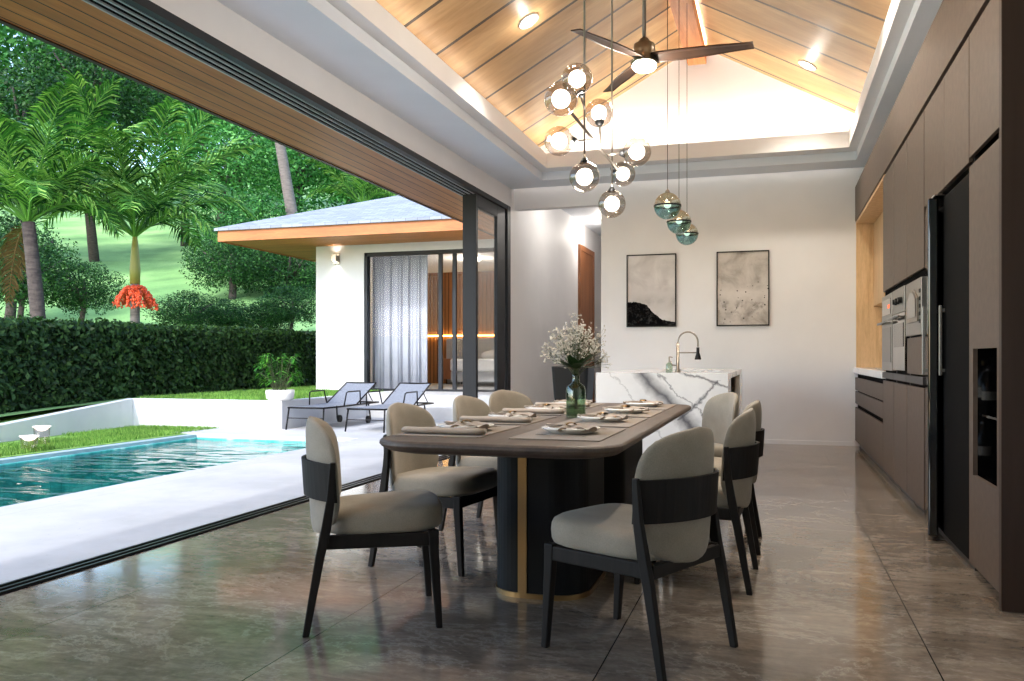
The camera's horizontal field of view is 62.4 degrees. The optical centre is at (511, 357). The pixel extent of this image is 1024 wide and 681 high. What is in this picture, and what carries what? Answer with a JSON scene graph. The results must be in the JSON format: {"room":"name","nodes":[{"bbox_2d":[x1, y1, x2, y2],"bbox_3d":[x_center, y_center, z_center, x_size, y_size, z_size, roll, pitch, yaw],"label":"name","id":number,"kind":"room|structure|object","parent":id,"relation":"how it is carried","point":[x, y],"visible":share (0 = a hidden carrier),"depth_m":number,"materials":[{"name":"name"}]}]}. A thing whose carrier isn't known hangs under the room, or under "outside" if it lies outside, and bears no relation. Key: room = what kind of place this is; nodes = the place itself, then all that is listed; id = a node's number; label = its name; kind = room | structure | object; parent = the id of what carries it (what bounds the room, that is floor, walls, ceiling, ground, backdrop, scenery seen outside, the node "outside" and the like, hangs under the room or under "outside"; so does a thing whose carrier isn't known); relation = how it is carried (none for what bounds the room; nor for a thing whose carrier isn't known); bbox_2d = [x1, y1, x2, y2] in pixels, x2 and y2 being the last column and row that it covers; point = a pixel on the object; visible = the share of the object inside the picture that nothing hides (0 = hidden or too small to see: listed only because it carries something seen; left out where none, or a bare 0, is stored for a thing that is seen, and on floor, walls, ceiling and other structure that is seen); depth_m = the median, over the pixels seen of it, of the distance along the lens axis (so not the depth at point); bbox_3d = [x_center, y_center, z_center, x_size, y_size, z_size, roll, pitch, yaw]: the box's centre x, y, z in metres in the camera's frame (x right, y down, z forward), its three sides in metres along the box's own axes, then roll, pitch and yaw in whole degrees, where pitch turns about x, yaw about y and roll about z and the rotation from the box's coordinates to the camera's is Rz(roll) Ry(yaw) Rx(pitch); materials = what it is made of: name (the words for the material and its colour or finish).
{"room":"dining room","nodes":[
{"label":"dining room","id":0,"kind":"room"},
{"bbox_2d":[0,403,99,422],"bbox_3d":[-7.411,0.915,9.166,1.600,0.490,9.100,0,0,17],"label":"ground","id":1,"kind":"structure","parent":0,"point":[2,420],"depth_m":11.97,"materials":[{"name":"soil"}]},
{"bbox_2d":[0,314,315,418],"bbox_3d":[-6.466,0.167,14.577,1.215,1.786,15.095,0,0,17],"label":"hedge","id":2,"kind":"object","parent":1,"relation":"on","point":[44,363],"visible":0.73,"depth_m":13.81,"materials":[{"name":"green plant"}]},
{"bbox_2d":[0,398,132,441],"bbox_3d":[-6.537,1.000,10.963,0.159,0.720,5.099,0,0,11],"label":"wall","id":3,"kind":"structure","parent":0,"point":[118,413],"depth_m":12.08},
{"bbox_2d":[0,426,184,457],"bbox_3d":[-7.413,1.216,5.962,1.800,0.288,14.980,0,0,17],"label":"lawn","id":4,"kind":"structure","parent":0,"point":[50,437],"depth_m":10.72,"materials":[{"name":"plant"}]},
{"bbox_2d":[0,385,382,456],"bbox_3d":[-4.417,0.831,14.786,2.909,0.482,12.502,0,0,17],"label":"grass","id":5,"kind":"structure","parent":4,"relation":"on","point":[102,436],"depth_m":11.95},
{"bbox_2d":[0,437,305,506],"bbox_3d":[-4.528,1.745,7.442,2.530,1.330,8.620,0,0,17],"label":"swimming pool","id":6,"kind":"structure","parent":0,"point":[56,487],"depth_m":10.14,"materials":[{"name":"liquid"}]},
{"bbox_2d":[0,434,196,463],"bbox_3d":[-5.751,1.220,8.021,0.150,0.280,9.100,0,0,17],"label":"kerb","id":7,"kind":"object","parent":6,"relation":"attached to","point":[186,436],"depth_m":10.11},
{"bbox_2d":[0,439,305,504],"bbox_3d":[-4.504,1.135,7.434,2.480,0.001,8.520,0,0,17],"label":"pool water","id":8,"kind":"object","parent":6,"relation":"in","point":[150,454],"visible":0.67,"depth_m":9.45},
{"bbox_2d":[0,167,391,416],"bbox_3d":[-8.015,-14.602,49.624,145.200,31.084,130.000,0,0,17],"label":"lawn","id":9,"kind":"structure","parent":0,"point":[159,252],"depth_m":38.82,"materials":[{"name":"green plant"}]},
{"bbox_2d":[0,45,46,205],"bbox_3d":[-24.418,-8.444,36.068,10.120,10.063,10.158,0,0,1],"label":"tree","id":10,"kind":"object","parent":9,"relation":"on","point":[3,47],"visible":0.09,"depth_m":35.88,"materials":[{"name":"green plant"}]},
{"bbox_2d":[0,211,79,318],"bbox_3d":[-15.526,-2.575,25.975,4.078,3.893,3.918,0,0,-28],"label":"tree","id":11,"kind":"object","parent":9,"relation":"on","point":[8,224],"visible":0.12,"depth_m":25.95,"materials":[{"name":"green plant"}]},
{"bbox_2d":[0,229,88,317],"bbox_3d":[-13.399,-1.665,23.025,3.360,3.672,3.498,0,0,8],"label":"tree","id":12,"kind":"object","parent":9,"relation":"on","point":[21,296],"visible":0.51,"depth_m":22.88,"materials":[{"name":"green plant"}]},
{"bbox_2d":[0,24,101,149],"bbox_3d":[-34.351,-18.270,59.940,16.930,16.900,16.866,0,0,12],"label":"tree","id":13,"kind":"object","parent":9,"relation":"on","point":[6,39],"visible":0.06,"depth_m":55.74,"materials":[{"name":"green plant"}]},
{"bbox_2d":[0,61,124,221],"bbox_3d":[-19.580,-7.171,33.944,7.374,9.097,7.676,0,0,10],"label":"tree","id":14,"kind":"object","parent":9,"relation":"on","point":[31,85],"visible":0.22,"depth_m":32.88,"materials":[{"name":"green plant"}]},
{"bbox_2d":[0,74,163,318],"bbox_3d":[-9.761,-2.390,17.126,4.998,6.178,4.822,0,0,14],"label":"palm tree","id":15,"kind":"object","parent":9,"relation":"on","point":[30,193],"visible":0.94,"depth_m":16.68,"materials":[{"name":"green plant"}]},
{"bbox_2d":[42,260,129,321],"bbox_3d":[-12.143,-1.462,24.014,2.510,2.716,2.411,0,0,-22],"label":"tree","id":16,"kind":"object","parent":9,"relation":"on","point":[84,298],"visible":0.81,"depth_m":23.78,"materials":[{"name":"green plant"}]},
{"bbox_2d":[1,33,173,181],"bbox_3d":[-27.553,-18.814,61.888,16.708,16.757,15.916,0,0,43],"label":"tree","id":17,"kind":"object","parent":9,"relation":"on","point":[53,56],"visible":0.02,"depth_m":58.31,"materials":[{"name":"green plant"}]},
{"bbox_2d":[1,37,188,261],"bbox_3d":[-19.704,-9.770,40.054,8.555,11.034,8.219,0,0,-32],"label":"tree","id":18,"kind":"object","parent":9,"relation":"on","point":[96,78],"visible":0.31,"depth_m":38.97,"materials":[{"name":"green plant"}]},
{"bbox_2d":[5,69,260,323],"bbox_3d":[-8.411,-2.540,19.044,5.511,6.460,5.570,0,0,24],"label":"palm tree","id":19,"kind":"object","parent":9,"relation":"on","point":[133,293],"visible":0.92,"depth_m":18.39,"materials":[{"name":"green plant"}]},
{"bbox_2d":[89,69,251,245],"bbox_3d":[-17.728,-11.872,45.957,10.237,12.185,10.276,0,0,-22],"label":"tree","id":20,"kind":"object","parent":9,"relation":"on","point":[154,92],"visible":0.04,"depth_m":44.47,"materials":[{"name":"green plant"}]},
{"bbox_2d":[140,289,233,325],"bbox_3d":[-8.783,-0.856,23.000,2.416,2.025,2.321,0,0,24],"label":"shrub","id":21,"kind":"object","parent":9,"relation":"on","point":[176,316],"visible":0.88,"depth_m":22.67,"materials":[{"name":"green plant"}]},
{"bbox_2d":[132,100,316,225],"bbox_3d":[-13.425,-8.218,40.183,8.329,7.621,7.935,0,0,-19],"label":"tree","id":22,"kind":"object","parent":9,"relation":"on","point":[228,176],"visible":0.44,"depth_m":38.85,"materials":[{"name":"green plant"}]},
{"bbox_2d":[192,297,263,328],"bbox_3d":[-8.138,-0.930,24.010,2.224,1.661,2.137,0,0,-11],"label":"shrub","id":23,"kind":"object","parent":9,"relation":"on","point":[227,301],"visible":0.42,"depth_m":23.72,"materials":[{"name":"green plant"}]},
{"bbox_2d":[177,231,285,299],"bbox_3d":[-9.949,-3.210,29.973,3.561,2.855,3.707,0,0,43],"label":"tree","id":24,"kind":"object","parent":9,"relation":"on","point":[229,264],"visible":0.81,"depth_m":29.45,"materials":[{"name":"green plant"}]},
{"bbox_2d":[177,181,310,275],"bbox_3d":[-10.302,-4.908,34.031,5.996,4.022,5.974,0,0,-2],"label":"tree","id":25,"kind":"object","parent":9,"relation":"on","point":[226,219],"visible":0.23,"depth_m":32.92,"materials":[{"name":"green plant"}]},
{"bbox_2d":[227,300,298,329],"bbox_3d":[-7.102,-0.880,23.984,1.994,1.572,2.076,0,0,32],"label":"shrub","id":26,"kind":"object","parent":9,"relation":"on","point":[258,321],"visible":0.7,"depth_m":23.61,"materials":[{"name":"green plant"}]},
{"bbox_2d":[232,250,315,298],"bbox_3d":[-8.114,-3.148,30.990,4.273,2.994,4.105,0,0,43],"label":"tree","id":27,"kind":"object","parent":9,"relation":"on","point":[306,276],"visible":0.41,"depth_m":30.21,"materials":[{"name":"green plant"}]},
{"bbox_2d":[251,284,315,329],"bbox_3d":[-6.239,-1.105,24.016,2.521,2.030,2.422,0,0,-34],"label":"shrub","id":28,"kind":"object","parent":9,"relation":"on","point":[298,313],"visible":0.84,"depth_m":23.68,"materials":[{"name":"green plant"}]},
{"bbox_2d":[196,116,381,216],"bbox_3d":[-10.717,-10.044,44.077,11.318,8.790,10.782,0,0,16],"label":"tree","id":29,"kind":"object","parent":9,"relation":"on","point":[319,175],"visible":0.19,"depth_m":42.71,"materials":[{"name":"green plant"}]},
{"bbox_2d":[275,142,306,283],"bbox_3d":[-9.670,-8.493,32.893,6.975,11.391,6.835,0,0,17],"label":"coconut palm","id":30,"kind":"object","parent":9,"relation":"on","point":[283,164],"visible":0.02,"depth_m":32.82,"materials":[{"name":"grey plant"}]},
{"bbox_2d":[297,152,396,201],"bbox_3d":[-7.059,-7.811,39.895,6.197,5.650,6.020,0,0,28],"label":"palm tree","id":31,"kind":"object","parent":9,"relation":"on","point":[369,189],"visible":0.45,"depth_m":39.44,"materials":[{"name":"green plant"}]},
{"bbox_2d":[0,417,451,583],"bbox_3d":[-3.913,1.210,6.978,4.879,0.300,19.000,0,0,17],"label":"deck","id":32,"kind":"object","parent":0,"point":[37,536],"visible":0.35,"depth_m":6.25,"materials":[{"name":"concrete"}]},
{"bbox_2d":[285,382,378,429],"bbox_3d":[-2.776,0.732,13.290,0.662,0.661,1.876,0,0,17],"label":"sun lounger","id":33,"kind":"object","parent":32,"relation":"on","point":[352,393],"visible":0.95,"depth_m":13.66,"materials":[{"name":"fabric"}]},
{"bbox_2d":[344,382,433,432],"bbox_3d":[-1.833,0.732,12.955,0.662,0.661,1.876,0,0,17],"label":"sun lounger","id":34,"kind":"object","parent":32,"relation":"on","point":[409,393],"visible":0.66,"depth_m":13.33,"materials":[{"name":"fabric"}]},
{"bbox_2d":[0,0,493,234],"bbox_3d":[-2.318,-2.020,6.063,0.690,0.040,16.200,0,0,17],"label":"soffit","id":35,"kind":"structure","parent":0,"point":[78,26],"depth_m":6.25,"materials":[{"name":"wood"}]},
{"bbox_2d":[116,387,383,399],"bbox_3d":[-3.978,1.005,18.582,4.360,0.710,10.880,0,0,17],"label":"lawn","id":36,"kind":"structure","parent":0,"point":[307,387],"depth_m":13.90,"materials":[{"name":"plant"}]},
{"bbox_2d":[214,195,493,391],"bbox_3d":[-1.409,-1.595,18.725,6.500,4.549,7.680,0,0,17],"label":"villa","id":37,"kind":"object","parent":36,"relation":"on","point":[397,225],"visible":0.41,"depth_m":16.65,"materials":[{"name":"paint"}]},
{"bbox_2d":[372,255,427,388],"bbox_3d":[-2.236,-0.700,16.847,1.204,2.660,0.078,0,0,17],"label":"curtain","id":38,"kind":"object","parent":37,"relation":"hanging from","point":[399,283],"visible":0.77,"depth_m":16.86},
{"bbox_2d":[446,338,493,383],"bbox_3d":[-0.109,0.074,19.503,3.800,1.120,2.160,0,0,17],"label":"bed","id":39,"kind":"object","parent":37,"relation":"on","point":[485,345],"visible":0.24,"depth_m":20.24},
{"bbox_2d":[132,391,390,428],"bbox_3d":[-4.122,1.000,14.888,2.720,0.720,4.020,0,0,17],"label":"wall","id":40,"kind":"structure","parent":0,"point":[256,414],"depth_m":13.00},
{"bbox_2d":[253,353,305,400],"bbox_3d":[-3.525,0.284,12.701,0.869,0.709,0.782,0,0,17],"label":"potted plant","id":41,"kind":"object","parent":40,"relation":"on","point":[274,394],"visible":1,"depth_m":12.66,"materials":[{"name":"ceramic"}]},
{"bbox_2d":[265,389,294,400],"bbox_3d":[-3.494,0.558,12.733,0.430,0.160,0.430,0,0,17],"label":"plant pot","id":42,"kind":"object","parent":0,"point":[272,394],"depth_m":12.57,"materials":[{"name":"white ceramic"}]},
{"bbox_2d":[150,0,600,404],"bbox_3d":[-1.043,-0.840,8.494,0.300,3.800,20.800,0,0,17],"label":"wall","id":43,"kind":"structure","parent":0,"point":[544,243],"depth_m":11.54,"materials":[{"name":"white paint"}]},
{"bbox_2d":[0,0,510,595],"bbox_3d":[-1.967,-0.477,5.399,0.375,3.075,12.340,0,0,17],"label":"door","id":44,"kind":"structure","parent":43,"relation":"in","point":[146,16],"depth_m":6.99,"materials":[{"name":"metal"}]},
{"bbox_2d":[578,244,594,402],"bbox_3d":[1.410,-0.490,15.716,0.091,3.100,1.250,0,0,17],"label":"door","id":45,"kind":"structure","parent":43,"relation":"in","point":[586,257],"depth_m":15.77,"materials":[{"name":"brown wood"}]},
{"bbox_2d":[326,0,914,171],"bbox_3d":[0.359,-2.450,4.182,4.940,0.180,13.400,0,0,17],"label":"ceiling molding","id":46,"kind":"structure","parent":43,"relation":"attached to","point":[370,16],"depth_m":8.49,"materials":[{"name":"white paint"}]},
{"bbox_2d":[366,391,492,420],"bbox_3d":[-0.881,1.000,15.120,3.330,0.720,1.650,0,0,17],"label":"floor","id":47,"kind":"structure","parent":0,"point":[442,408],"depth_m":14.76,"materials":[{"name":"stone"}]},
{"bbox_2d":[0,444,1023,680],"bbox_3d":[1.482,1.120,7.708,4.990,0.120,20.800,0,0,17],"label":"floor","id":48,"kind":"structure","parent":0,"point":[850,582],"depth_m":3.52,"materials":[{"name":"tile"}]},
{"bbox_2d":[301,416,442,637],"bbox_3d":[-0.579,0.649,3.499,0.570,0.823,0.514,0,0,-11],"label":"dining chair","id":49,"kind":"object","parent":48,"relation":"on","point":[404,518],"visible":1,"depth_m":3.29,"materials":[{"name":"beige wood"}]},
{"bbox_2d":[368,402,496,576],"bbox_3d":[-0.385,0.649,4.416,0.570,0.823,0.514,0,0,24],"label":"dining chair","id":50,"kind":"object","parent":48,"relation":"on","point":[456,488],"visible":0.77,"depth_m":4.28,"materials":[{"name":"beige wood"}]},
{"bbox_2d":[438,395,496,530],"bbox_3d":[-0.102,0.649,5.292,0.570,0.823,0.514,0,0,26],"label":"dining chair","id":51,"kind":"object","parent":48,"relation":"on","point":[463,405],"visible":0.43,"depth_m":5.21,"materials":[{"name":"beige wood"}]},
{"bbox_2d":[489,390,532,412],"bbox_3d":[0.103,0.649,6.178,0.514,0.823,0.570,0,0,-45],"label":"dining chair","id":52,"kind":"object","parent":48,"relation":"on","point":[500,399],"visible":0.16,"depth_m":6.35,"materials":[{"name":"beige fabric"}]},
{"bbox_2d":[379,403,690,600],"bbox_3d":[0.330,0.685,4.432,0.965,0.750,2.920,0,0,17],"label":"dining table","id":53,"kind":"object","parent":48,"relation":"on","point":[538,481],"visible":0.55,"depth_m":3.72,"materials":[{"name":"brown wood"}]},
{"bbox_2d":[395,425,520,437],"bbox_3d":[-0.214,0.307,3.586,0.356,0.004,0.570,0,0,17],"label":"placemat","id":54,"kind":"object","parent":53,"relation":"on","point":[492,430],"visible":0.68,"depth_m":3.38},
{"bbox_2d":[401,426,486,434],"bbox_3d":[-0.274,0.291,3.395,0.340,0.026,0.079,0,0,17],"label":"folded napkin","id":55,"kind":"object","parent":54,"relation":"on","point":[406,429],"visible":1,"depth_m":3.37,"materials":[{"name":"beige fabric"}]},
{"bbox_2d":[441,423,489,426],"bbox_3d":[-0.195,0.288,3.580,0.210,0.019,0.210,0,0,17],"label":"salad plate","id":56,"kind":"object","parent":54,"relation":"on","point":[443,424],"visible":0.26,"depth_m":3.50,"materials":[{"name":"white ceramic"}]},
{"bbox_2d":[444,419,488,427],"bbox_3d":[-0.195,0.276,3.580,0.162,0.030,0.238,0,0,-11],"label":"napkin","id":57,"kind":"object","parent":56,"relation":"on","point":[462,422],"visible":0.73,"depth_m":3.55,"materials":[{"name":"beige fabric"}]},
{"bbox_2d":[465,416,556,424],"bbox_3d":[-0.018,0.307,4.216,0.356,0.004,0.570,0,0,17],"label":"placemat","id":58,"kind":"object","parent":53,"relation":"on","point":[542,418],"visible":0.45,"depth_m":4.00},
{"bbox_2d":[459,416,531,422],"bbox_3d":[-0.077,0.291,4.025,0.340,0.026,0.079,0,0,17],"label":"folded napkin","id":59,"kind":"object","parent":58,"relation":"on","point":[471,418],"visible":0.97,"depth_m":3.99,"materials":[{"name":"beige fabric"}]},
{"bbox_2d":[534,409,583,415],"bbox_3d":[0.178,0.307,4.846,0.356,0.004,0.570,0,0,17],"label":"placemat","id":60,"kind":"object","parent":53,"relation":"on","point":[567,411],"visible":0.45,"depth_m":4.65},
{"bbox_2d":[502,408,564,413],"bbox_3d":[0.119,0.291,4.655,0.340,0.026,0.079,0,0,17],"label":"folded napkin","id":61,"kind":"object","parent":60,"relation":"on","point":[553,411],"visible":0.8,"depth_m":4.62,"materials":[{"name":"beige fabric"}]},
{"bbox_2d":[508,428,625,441],"bbox_3d":[0.239,0.307,3.445,0.356,0.004,0.570,0,0,17],"label":"placemat","id":62,"kind":"object","parent":53,"relation":"on","point":[599,435],"visible":0.71,"depth_m":3.29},
{"bbox_2d":[545,424,592,428],"bbox_3d":[0.239,0.288,3.445,0.210,0.019,0.210,0,0,17],"label":"salad plate","id":63,"kind":"object","parent":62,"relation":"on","point":[569,424],"visible":0.23,"depth_m":3.37,"materials":[{"name":"white ceramic"}]},
{"bbox_2d":[546,422,596,431],"bbox_3d":[0.239,0.276,3.445,0.162,0.030,0.238,0,0,-11],"label":"napkin","id":64,"kind":"object","parent":63,"relation":"on","point":[560,426],"visible":0.77,"depth_m":3.41,"materials":[{"name":"beige fabric"}]},
{"bbox_2d":[557,418,647,427],"bbox_3d":[0.436,0.307,4.075,0.356,0.004,0.570,0,0,17],"label":"placemat","id":65,"kind":"object","parent":53,"relation":"on","point":[626,423],"visible":0.47,"depth_m":4.00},
{"bbox_2d":[592,410,663,417],"bbox_3d":[0.632,0.307,4.705,0.356,0.004,0.570,0,0,17],"label":"placemat","id":66,"kind":"object","parent":53,"relation":"on","point":[645,414],"visible":0.55,"depth_m":4.65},
{"bbox_3d":[0.333,0.197,4.400,0.103,0.225,0.103,0,0,17],"label":"glass vase","id":67,"kind":"object","parent":53,"relation":"on","visible":0},
{"bbox_2d":[540,313,611,408],"bbox_3d":[0.315,0.015,4.405,0.387,0.502,0.403,0,0,17],"label":"flower bouquet","id":68,"kind":"object","parent":67,"relation":"in","point":[575,362],"visible":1,"depth_m":4.39,"materials":[{"name":"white plant"}]},
{"bbox_2d":[552,366,594,399],"bbox_3d":[0.563,0.568,7.732,0.340,0.985,0.340,0,0,17],"label":"planter pot","id":69,"kind":"object","parent":48,"relation":"on","point":[563,378],"visible":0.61,"depth_m":7.59,"materials":[{"name":"ceramic"}]},
{"bbox_2d":[541,426,737,680],"bbox_3d":[0.463,0.649,3.094,0.570,0.823,0.514,0,0,42],"label":"dining chair","id":70,"kind":"object","parent":48,"relation":"on","point":[671,518],"visible":1,"depth_m":2.88,"materials":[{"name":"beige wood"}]},
{"bbox_2d":[596,369,741,453],"bbox_3d":[1.652,0.592,8.336,1.080,0.936,2.900,0,0,17],"label":"kitchen island","id":71,"kind":"object","parent":48,"relation":"on","point":[694,388],"visible":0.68,"depth_m":6.96,"materials":[{"name":"white stone"}]},
{"bbox_2d":[596,369,741,379],"bbox_3d":[1.652,0.149,8.336,1.080,0.050,2.900,0,0,17],"label":"island countertop","id":72,"kind":"structure","parent":71,"relation":"on","point":[709,374],"depth_m":7.05,"materials":[{"name":"white stone"}]},
{"bbox_2d":[670,331,700,371],"bbox_3d":[1.492,-0.054,7.265,0.265,0.355,0.056,0,0,17],"label":"kitchen faucet","id":73,"kind":"object","parent":72,"relation":"on","point":[697,357],"visible":0.99,"depth_m":7.26,"materials":[{"name":"silver metal"}]},
{"bbox_2d":[634,408,759,594],"bbox_3d":[0.903,0.649,4.096,0.570,0.823,0.514,0,0,19],"label":"dining chair","id":74,"kind":"object","parent":48,"relation":"on","point":[740,453],"visible":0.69,"depth_m":3.86,"materials":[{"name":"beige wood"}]},
{"bbox_2d":[655,392,738,456],"bbox_3d":[1.291,0.649,5.840,0.570,0.823,0.514,0,0,-13],"label":"dining chair","id":75,"kind":"object","parent":48,"relation":"on","point":[720,410],"visible":0.32,"depth_m":5.94,"materials":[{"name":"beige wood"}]},
{"bbox_2d":[714,400,764,554],"bbox_3d":[1.155,0.649,4.856,0.570,0.823,0.514,0,0,17],"label":"dining chair","id":76,"kind":"object","parent":48,"relation":"on","point":[756,405],"visible":0.25,"depth_m":4.69,"materials":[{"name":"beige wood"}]},
{"bbox_2d":[855,374,888,475],"bbox_3d":[4.014,0.623,8.758,0.620,0.875,2.740,0,0,17],"label":"base cabinet","id":77,"kind":"object","parent":48,"relation":"on","point":[869,393],"visible":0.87,"depth_m":8.62,"materials":[{"name":"beige laminate"}]},
{"bbox_2d":[854,368,885,378],"bbox_3d":[4.018,0.149,8.762,0.655,0.069,2.740,0,0,17],"label":"countertop","id":78,"kind":"structure","parent":77,"relation":"on","point":[873,372],"depth_m":8.47,"materials":[{"name":"white stone"}]},
{"bbox_2d":[856,174,885,370],"bbox_3d":[4.019,-0.762,8.756,0.610,1.752,2.740,0,0,17],"label":"lining","id":79,"kind":"object","parent":78,"relation":"on","point":[868,334],"visible":0.23,"depth_m":10.09,"materials":[{"name":"brown wood"}]},
{"bbox_2d":[874,212,883,306],"bbox_3d":[4.097,-1.105,8.729,0.395,0.990,2.675,0,0,17],"label":"upper cabinet","id":80,"kind":"object","parent":79,"relation":"attached to","point":[878,225],"visible":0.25,"depth_m":9.58,"materials":[{"name":"brown wood"}]},
{"bbox_2d":[882,161,900,488],"bbox_3d":[3.496,-0.282,7.104,0.626,2.685,0.715,0,0,17],"label":"tall cabinet","id":81,"kind":"object","parent":48,"relation":"on","point":[889,287],"visible":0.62,"depth_m":7.17,"materials":[{"name":"beige laminate"}]},
{"bbox_2d":[877,292,895,370],"bbox_3d":[3.412,-0.215,7.128,0.561,0.640,0.660,0,0,17],"label":"wall oven","id":82,"kind":"object","parent":81,"relation":"in","point":[887,307],"visible":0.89,"depth_m":7.11,"materials":[{"name":"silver metal"}]},
{"bbox_2d":[893,139,914,502],"bbox_3d":[3.283,-0.282,6.419,0.626,2.685,0.700,0,0,17],"label":"tall cabinet","id":83,"kind":"object","parent":48,"relation":"on","point":[901,279],"visible":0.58,"depth_m":6.49,"materials":[{"name":"beige laminate"}]},
{"bbox_2d":[887,285,909,370],"bbox_3d":[3.199,-0.220,6.446,0.562,0.630,0.650,0,0,17],"label":"wall oven","id":84,"kind":"object","parent":83,"relation":"in","point":[899,295],"visible":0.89,"depth_m":6.42,"materials":[{"name":"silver metal"}]},
{"bbox_2d":[906,111,941,513],"bbox_3d":[3.068,-0.282,5.727,0.626,2.685,0.730,0,0,17],"label":"tall cabinet","id":85,"kind":"object","parent":48,"relation":"on","point":[916,210],"visible":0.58,"depth_m":5.75,"materials":[{"name":"beige laminate"}]},
{"bbox_2d":[906,276,924,336],"bbox_3d":[3.001,-0.343,5.748,0.525,0.375,0.680,0,0,17],"label":"microwave","id":86,"kind":"object","parent":85,"relation":"in","point":[915,290],"visible":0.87,"depth_m":5.71,"materials":[{"name":"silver metal"}]},
{"bbox_2d":[922,174,977,570],"bbox_3d":[2.713,0.060,4.748,0.720,1.999,1.290,0,0,17],"label":"fridge","id":87,"kind":"object","parent":48,"relation":"on","point":[945,313],"visible":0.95,"depth_m":4.71,"materials":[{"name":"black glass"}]},
{"bbox_2d":[969,0,998,591],"bbox_3d":[2.469,-0.282,3.793,0.620,2.685,0.644,0,0,17],"label":"pantry cabinet","id":88,"kind":"object","parent":48,"relation":"on","point":[984,37],"visible":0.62,"depth_m":4.00,"materials":[{"name":"beige laminate"}]},
{"bbox_2d":[999,0,1023,612],"bbox_3d":[2.372,-0.497,3.458,0.665,3.115,0.043,0,0,17],"label":"end panel","id":89,"kind":"object","parent":48,"relation":"on","point":[1011,12],"visible":1,"depth_m":3.52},
{"bbox_2d":[217,0,942,188],"bbox_3d":[0.359,-2.310,4.182,4.940,0.100,13.400,0,0,17],"label":"ceiling","id":90,"kind":"structure","parent":0,"point":[316,30],"depth_m":7.30,"materials":[{"name":"paint"}]},
{"bbox_2d":[562,207,600,235],"bbox_3d":[1.760,-2.510,14.790,1.310,0.100,7.110,0,0,17],"label":"ceiling","id":91,"kind":"structure","parent":0,"point":[588,217],"depth_m":14.69,"materials":[{"name":"paint"}]},
{"bbox_2d":[376,0,890,146],"bbox_3d":[0.797,-3.217,5.590,4.600,1.385,9.750,0,0,17],"label":"ceiling","id":92,"kind":"structure","parent":0,"point":[512,67],"depth_m":8.49,"materials":[{"name":"brown wood"}]},
{"bbox_2d":[518,13,538,28],"bbox_3d":[0.153,-3.091,7.755,0.186,0.110,0.209,0,0,23],"label":"recessed light","id":93,"kind":"object","parent":92,"relation":"in","point":[531,19],"visible":1,"depth_m":7.75,"materials":[{"name":"white ceramic"}]},
{"bbox_2d":[669,0,705,65],"bbox_3d":[0.796,-3.640,5.586,0.220,0.180,9.740,0,0,17],"label":"ridge beam","id":94,"kind":"structure","parent":92,"relation":"attached to","point":[685,13],"depth_m":9.02,"materials":[{"name":"brown wood"}]},
{"bbox_2d":[544,0,650,217],"bbox_3d":[0.398,-2.296,4.499,0.440,2.981,1.271,0,0,31],"label":"chandelier","id":95,"kind":"object","parent":94,"relation":"hanging from","point":[577,78],"visible":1,"depth_m":4.50,"materials":[{"name":"glass"}]},
{"bbox_2d":[571,0,753,91],"bbox_3d":[1.113,-2.803,6.032,1.186,1.485,1.371,0,0,17],"label":"ceiling fan","id":96,"kind":"object","parent":94,"relation":"hanging from","point":[644,54],"visible":0.98,"depth_m":6.01,"materials":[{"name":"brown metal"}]},
{"bbox_2d":[654,0,680,219],"bbox_3d":[1.279,-2.449,6.950,0.226,2.620,0.226,0,0,17],"label":"pendant lamp","id":97,"kind":"object","parent":94,"relation":"hanging from","point":[667,205],"visible":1,"depth_m":6.95,"materials":[{"name":"teal glass"}]},
{"bbox_2d":[514,167,863,445],"bbox_3d":[2.438,-0.740,10.777,4.990,3.600,0.150,0,0,17],"label":"wall","id":98,"kind":"structure","parent":0,"point":[800,366],"depth_m":10.49,"materials":[{"name":"white paint"}]},
{"bbox_2d":[626,253,675,326],"bbox_3d":[1.793,-0.868,10.880,0.636,0.934,0.035,0,0,17],"label":"framed picture","id":99,"kind":"object","parent":98,"relation":"attached to","point":[650,278],"visible":1,"depth_m":10.88,"materials":[{"name":"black paper"}]},
{"bbox_2d":[717,250,768,325],"bbox_3d":[2.879,-0.868,10.542,0.636,0.934,0.035,0,0,17],"label":"framed picture","id":100,"kind":"object","parent":98,"relation":"attached to","point":[742,276],"visible":1,"depth_m":10.54,"materials":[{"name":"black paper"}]},
{"bbox_2d":[764,439,854,445],"bbox_3d":[2.076,1.030,10.791,4.290,0.060,0.040,0,0,17],"label":"baseboard","id":101,"kind":"structure","parent":98,"relation":"attached to","point":[766,441],"depth_m":10.32,"materials":[{"name":"white paint"}]},
{"bbox_2d":[540,55,854,153],"bbox_3d":[2.261,-3.155,10.293,4.600,1.270,0.100,0,0,17],"label":"wall","id":102,"kind":"structure","parent":0,"point":[722,98],"depth_m":10.21,"materials":[{"name":"white paint"}]},
{"bbox_3d":[-2.295,-2.230,5.951,1.080,0.100,16.400,0,0,17],"label":"roof eave","id":103,"kind":"object","parent":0,"visible":0},
{"bbox_2d":[0,19,493,235],"bbox_3d":[-2.667,-2.085,6.171,0.040,0.190,16.200,0,0,17],"label":"trim","id":104,"kind":"structure","parent":103,"relation":"attached to","point":[3,22],"depth_m":6.60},
{"bbox_3d":[2.834,-0.740,3.569,0.150,3.600,13.700,0,0,17],"label":"wall","id":105,"kind":"structure","parent":0,"visible":0},
{"bbox_2d":[855,0,989,221],"bbox_3d":[3.407,-1.847,6.774,0.640,0.415,6.900,0,0,17],"label":"upper cabinet","id":106,"kind":"object","parent":105,"relation":"attached to","point":[954,21],"visible":0.44,"depth_m":5.56,"materials":[{"name":"beige laminate"}]},
{"bbox_2d":[924,36,973,206],"bbox_3d":[2.762,-1.298,4.734,0.620,0.655,1.312,0,0,17],"label":"upper cabinet","id":107,"kind":"object","parent":105,"relation":"attached to","point":[947,161],"visible":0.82,"depth_m":4.69,"materials":[{"name":"beige laminate"}]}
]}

